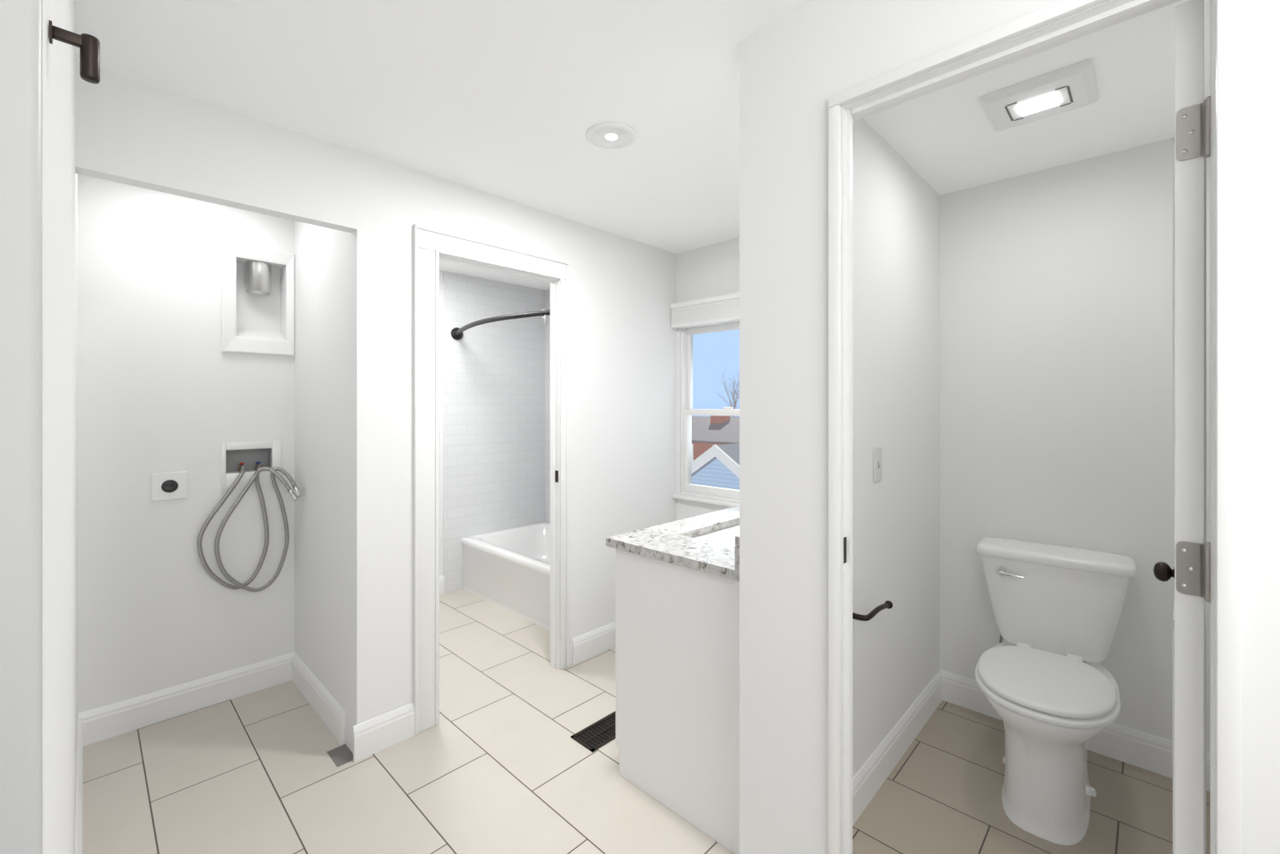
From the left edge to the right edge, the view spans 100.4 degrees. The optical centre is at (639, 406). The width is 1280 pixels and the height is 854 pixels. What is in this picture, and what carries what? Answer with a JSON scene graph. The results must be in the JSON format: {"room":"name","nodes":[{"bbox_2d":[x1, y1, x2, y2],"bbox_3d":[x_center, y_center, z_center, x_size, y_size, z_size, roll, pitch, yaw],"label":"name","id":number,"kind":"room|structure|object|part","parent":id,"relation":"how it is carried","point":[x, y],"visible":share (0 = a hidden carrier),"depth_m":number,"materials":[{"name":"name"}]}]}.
{"room":"bathroom","nodes":[
{"label":"bathroom","id":0,"kind":"room"},
{"bbox_2d":[73,0,1210,290],"bbox_3d":[-0.376,-1.020,1.421,5.110,0.080,4.130,0,0,44],"label":"ceiling","id":1,"kind":"structure","parent":0,"point":[512,99],"depth_m":1.66,"materials":[{"name":"white paint"}]},
{"bbox_2d":[585,121,636,148],"bbox_3d":[-0.103,-0.975,1.929,0.184,0.010,0.184,0,0,44],"label":"recessed light","id":2,"kind":"object","parent":1,"relation":"in","point":[611,135],"visible":1,"depth_m":1.92,"materials":[{"name":"white plastic"}]},
{"bbox_2d":[977,58,1099,131],"bbox_3d":[1.266,-0.967,1.695,0.280,0.026,0.280,0,0,44],"label":"ceiling exhaust fan","id":3,"kind":"object","parent":1,"relation":"attached to","point":[1069,88],"visible":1,"depth_m":1.66,"materials":[{"name":"white plastic"}]},
{"bbox_2d":[82,588,1210,853],"bbox_3d":[-0.376,1.379,1.421,5.110,0.061,4.130,0,0,44],"label":"floor","id":4,"kind":"structure","parent":0,"point":[497,759],"depth_m":1.91,"materials":[{"name":"tile"}]},
{"bbox_2d":[460,521,550,630],"bbox_3d":[-0.553,1.160,3.733,1.416,0.380,0.761,0,0,44],"label":"bathtub","id":5,"kind":"object","parent":4,"relation":"on","point":[509,569],"visible":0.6,"depth_m":3.65,"materials":[{"name":"white ceramic"}]},
{"bbox_2d":[570,711,615,751],"bbox_3d":[-0.129,1.347,2.240,0.136,0.005,0.305,0,0,44],"label":"floor vent","id":6,"kind":"object","parent":4,"relation":"in","point":[596,735],"visible":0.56,"depth_m":2.19,"materials":[{"name":"brown metal"}]},
{"bbox_2d":[615,550,739,853],"bbox_3d":[0.557,0.932,2.228,0.679,0.835,1.266,0,0,44],"label":"bathroom vanity","id":7,"kind":"object","parent":4,"relation":"on","point":[677,662],"depth_m":1.76,"materials":[{"name":"white paint"}]},
{"bbox_2d":[605,505,739,582],"bbox_3d":[0.557,0.499,2.210,0.653,0.031,1.292,0,0,44],"label":"countertop","id":8,"kind":"structure","parent":7,"relation":"on","point":[680,542],"depth_m":1.88,"materials":[{"name":"white stone"}]},
{"bbox_2d":[701,521,739,543],"bbox_3d":[0.447,0.584,2.079,0.363,0.162,0.499,0,0,44],"label":"sink","id":9,"kind":"object","parent":8,"relation":"in","point":[731,533],"depth_m":2.15,"materials":[{"name":"white ceramic"}]},
{"bbox_2d":[975,536,1135,844],"bbox_3d":[1.435,0.954,1.907,0.489,0.793,0.755,0,0,44],"label":"toilet","id":10,"kind":"object","parent":4,"relation":"on","point":[1046,682],"visible":1,"depth_m":1.84,"materials":[{"name":"white ceramic"}]},
{"bbox_2d":[42,0,1279,853],"bbox_3d":[-0.376,0.185,1.421,5.110,2.330,4.130,0,0,44],"label":"wall","id":11,"kind":"structure","parent":0,"point":[1012,358],"depth_m":2.11,"materials":[{"name":"white paint"}]},
{"bbox_2d":[0,0,42,853],"bbox_3d":[-0.403,0.190,0.283,0.025,2.320,0.114,0,0,44],"label":"trim","id":12,"kind":"structure","parent":11,"relation":"attached to","point":[21,426],"depth_m":0.32,"materials":[{"name":"grey paint"}]},
{"bbox_2d":[48,20,99,83],"bbox_3d":[-0.407,-0.254,0.385,0.010,0.031,0.025,0,0,44],"label":"robe hook","id":13,"kind":"object","parent":11,"relation":"attached to","point":[88,45],"visible":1,"depth_m":0.39,"materials":[{"name":"brown metal"}]},
{"bbox_2d":[75,709,91,853],"bbox_3d":[-1.306,1.284,1.239,2.559,0.131,0.014,0,0,44],"label":"baseboard","id":14,"kind":"structure","parent":11,"relation":"attached to","point":[84,718],"depth_m":1.84,"materials":[{"name":"white paint"}]},
{"bbox_2d":[151,471,187,501],"bbox_3d":[-2.040,0.345,2.315,0.010,0.120,0.120,0,0,44],"label":"electrical outlet","id":15,"kind":"object","parent":11,"relation":"attached to","point":[167,486],"visible":1,"depth_m":2.31,"materials":[{"name":"white plastic"}]},
{"bbox_2d":[91,652,289,743],"bbox_3d":[-1.969,1.284,2.385,0.014,0.131,0.690,0,0,44],"label":"baseboard","id":16,"kind":"structure","parent":11,"relation":"attached to","point":[124,716],"depth_m":2.35,"materials":[{"name":"white paint"}]},
{"bbox_2d":[196,440,302,591],"bbox_3d":[-1.810,0.519,2.472,0.284,0.706,0.365,0,0,44],"label":"washer outlet box","id":17,"kind":"object","parent":11,"relation":"attached to","point":[258,457],"visible":0.98,"depth_m":2.53,"materials":[{"name":"white plastic"}]},
{"bbox_3d":[-1.837,0.274,2.528,0.006,0.216,0.232,0,0,44],"label":"frame","id":18,"kind":"part","parent":17,"relation":"part of","materials":[{"name":"white plastic"}]},
{"bbox_2d":[221,240,295,355],"bbox_3d":[-1.857,-0.502,2.586,0.140,0.505,0.286,0,0,44],"label":"dryer vent box","id":19,"kind":"object","parent":11,"relation":"attached to","point":[258,282],"visible":1,"depth_m":2.55,"materials":[{"name":"white paint"}]},
{"bbox_2d":[289,651,353,747],"bbox_3d":[-1.455,1.284,2.390,0.749,0.131,0.014,0,0,44],"label":"baseboard","id":20,"kind":"structure","parent":11,"relation":"attached to","point":[326,706],"depth_m":2.33,"materials":[{"name":"white paint"}]},
{"bbox_2d":[439,575,443,594],"bbox_3d":[-1.746,1.284,3.512,0.014,0.131,0.949,0,0,44],"label":"baseboard","id":21,"kind":"structure","parent":11,"relation":"attached to","point":[441,578],"depth_m":3.84,"materials":[{"name":"white paint"}]},
{"bbox_2d":[413,223,569,734],"bbox_3d":[-0.675,0.299,2.509,0.086,2.102,0.805,0,0,44],"label":"door frame","id":22,"kind":"structure","parent":11,"relation":"attached to","point":[430,244],"depth_m":2.26,"materials":[{"name":"white paint"}]},
{"bbox_3d":[-0.429,0.360,2.753,0.024,0.060,0.001,0,0,44],"label":"bath door jamb strike","id":23,"kind":"part","parent":22,"relation":"part of","materials":[{"name":"metal"}]},
{"bbox_2d":[443,271,544,592],"bbox_3d":[-1.109,0.185,4.182,0.008,2.328,0.900,0,0,44],"label":"wall tiles","id":24,"kind":"structure","parent":11,"relation":"attached to","point":[494,426],"depth_m":4.12,"materials":[{"name":"white tile"}]},
{"bbox_2d":[544,288,550,523],"bbox_3d":[-0.283,0.185,4.008,1.425,2.328,0.008,0,0,44],"label":"wall tiles","id":25,"kind":"structure","parent":11,"relation":"attached to","point":[547,413],"depth_m":4.47,"materials":[{"name":"white tile"}]},
{"bbox_2d":[572,621,615,663],"bbox_3d":[-0.056,1.284,3.107,0.014,0.131,0.852,0,0,44],"label":"baseboard","id":26,"kind":"structure","parent":11,"relation":"attached to","point":[585,646],"depth_m":2.90,"materials":[{"name":"white paint"}]},
{"bbox_2d":[670,292,739,328],"bbox_3d":[0.486,-0.573,3.133,0.756,0.150,0.058,0,0,44],"label":"window blinds","id":27,"kind":"object","parent":11,"relation":"attached to","point":[719,309],"visible":0.5,"depth_m":3.19,"materials":[{"name":"white plastic"}]},
{"bbox_2d":[673,492,739,507],"bbox_3d":[0.496,0.571,3.145,0.759,0.022,0.034,0,0,44],"label":"window sill","id":28,"kind":"structure","parent":11,"relation":"attached to","point":[707,500],"depth_m":3.21,"materials":[{"name":"white paint"}]},
{"bbox_2d":[680,320,739,500],"bbox_3d":[0.543,0.020,3.195,0.699,1.079,0.090,0,0,44],"label":"window","id":29,"kind":"structure","parent":11,"relation":"in","point":[683,368],"depth_m":3.39,"materials":[{"name":"white plastic"}]},
{"bbox_3d":[0.526,0.277,3.177,0.659,0.525,0.030,0,0,44],"label":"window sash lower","id":30,"kind":"part","parent":29,"relation":"part of","materials":[{"name":"white wood"}]},
{"bbox_3d":[0.548,-0.222,3.200,0.659,0.555,0.030,0,0,44],"label":"window sash upper","id":31,"kind":"part","parent":29,"relation":"part of","materials":[{"name":"white wood"}]},
{"bbox_3d":[0.526,0.272,3.177,0.611,0.439,0.004,0,0,44],"label":"glass","id":32,"kind":"part","parent":29,"relation":"part of","materials":[{"name":"clear glass"}]},
{"bbox_3d":[0.548,-0.222,3.200,0.611,0.479,0.004,0,0,44],"label":"glass","id":33,"kind":"part","parent":29,"relation":"part of","materials":[{"name":"clear glass"}]},
{"bbox_2d":[852,600,892,620],"bbox_3d":[0.753,0.667,1.753,0.079,0.056,0.228,0,0,44],"label":"paper holder","id":34,"kind":"object","parent":11,"relation":"attached to","point":[888,604],"visible":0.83,"depth_m":1.70,"materials":[{"name":"brown metal"}]},
{"bbox_2d":[872,445,882,482],"bbox_3d":[0.853,0.205,1.901,0.018,0.125,0.074,0,0,44],"label":"light switch","id":35,"kind":"object","parent":11,"relation":"attached to","point":[877,463],"visible":0.98,"depth_m":1.89,"materials":[{"name":"white plastic"}]},
{"bbox_2d":[852,669,945,824],"bbox_3d":[0.896,1.284,1.947,0.014,0.131,1.449,0,0,44],"label":"baseboard","id":36,"kind":"structure","parent":11,"relation":"attached to","point":[870,778],"depth_m":2.01,"materials":[{"name":"white paint"}]},
{"bbox_2d":[828,0,1242,853],"bbox_3d":[0.705,0.314,1.058,0.644,2.073,0.100,0,0,44],"label":"door frame","id":37,"kind":"structure","parent":11,"relation":"attached to","point":[1228,426],"depth_m":0.94,"materials":[{"name":"white paint"}]},
{"bbox_3d":[0.479,0.335,1.246,0.001,0.060,0.014,0,0,44],"label":"toilet door jamb strike","id":38,"kind":"part","parent":37,"relation":"part of","materials":[{"name":"metal"}]},
{"bbox_2d":[945,671,1210,791],"bbox_3d":[1.710,1.284,2.159,0.840,0.131,0.014,0,0,44],"label":"baseboard","id":39,"kind":"structure","parent":11,"relation":"attached to","point":[1114,740],"depth_m":2.04,"materials":[{"name":"white paint"}]},
{"bbox_2d":[1153,0,1210,853],"bbox_3d":[1.144,0.324,1.100,0.123,2.029,0.593,0,0,44],"label":"door","id":40,"kind":"structure","parent":11,"relation":"in","point":[1190,573],"depth_m":0.91,"materials":[{"name":"white paint"}]},
{"label":"outside","id":41,"kind":"structure","parent":0,"visible":0},
{"bbox_3d":[27.926,4.850,72.434,180.000,0.200,136.800,0,0,44],"label":"ground","id":42,"kind":"structure","parent":41,"visible":0},
{"bbox_2d":[692,443,739,489],"bbox_3d":[3.912,2.720,12.309,5.200,4.059,7.420,0,0,44],"label":"bluehouse","id":43,"kind":"structure","parent":42,"relation":"on","point":[699,468],"depth_m":9.85,"materials":[{"name":"blue"}]},
{"bbox_2d":[692,415,739,461],"bbox_3d":[7.407,2.575,35.162,22.700,4.349,9.700,0,0,44],"label":"brickhouse","id":44,"kind":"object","parent":42,"relation":"on","point":[710,423],"depth_m":33.25,"materials":[{"name":"grey"}]},
{"bbox_2d":[720,372,739,416],"bbox_3d":[8.716,0.628,46.827,4.203,8.257,2.596,0,0,44],"label":"tree","id":45,"kind":"object","parent":42,"relation":"on","point":[729,394],"depth_m":47.00,"materials":[{"name":"grey plant"}]},
{"bbox_3d":[-0.083,0.185,3.192,0.007,2.328,0.892,0,0,44],"label":"wall tiles","id":46,"kind":"structure","parent":0,"visible":0},
{"bbox_2d":[451,308,550,339],"bbox_3d":[-0.882,-0.528,3.389,1.420,0.107,0.222,0,0,44],"label":"shower curtain rod","id":47,"kind":"object","parent":46,"relation":"attached to","point":[457,333],"visible":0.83,"depth_m":3.24,"materials":[{"name":"black metal"}]}
]}

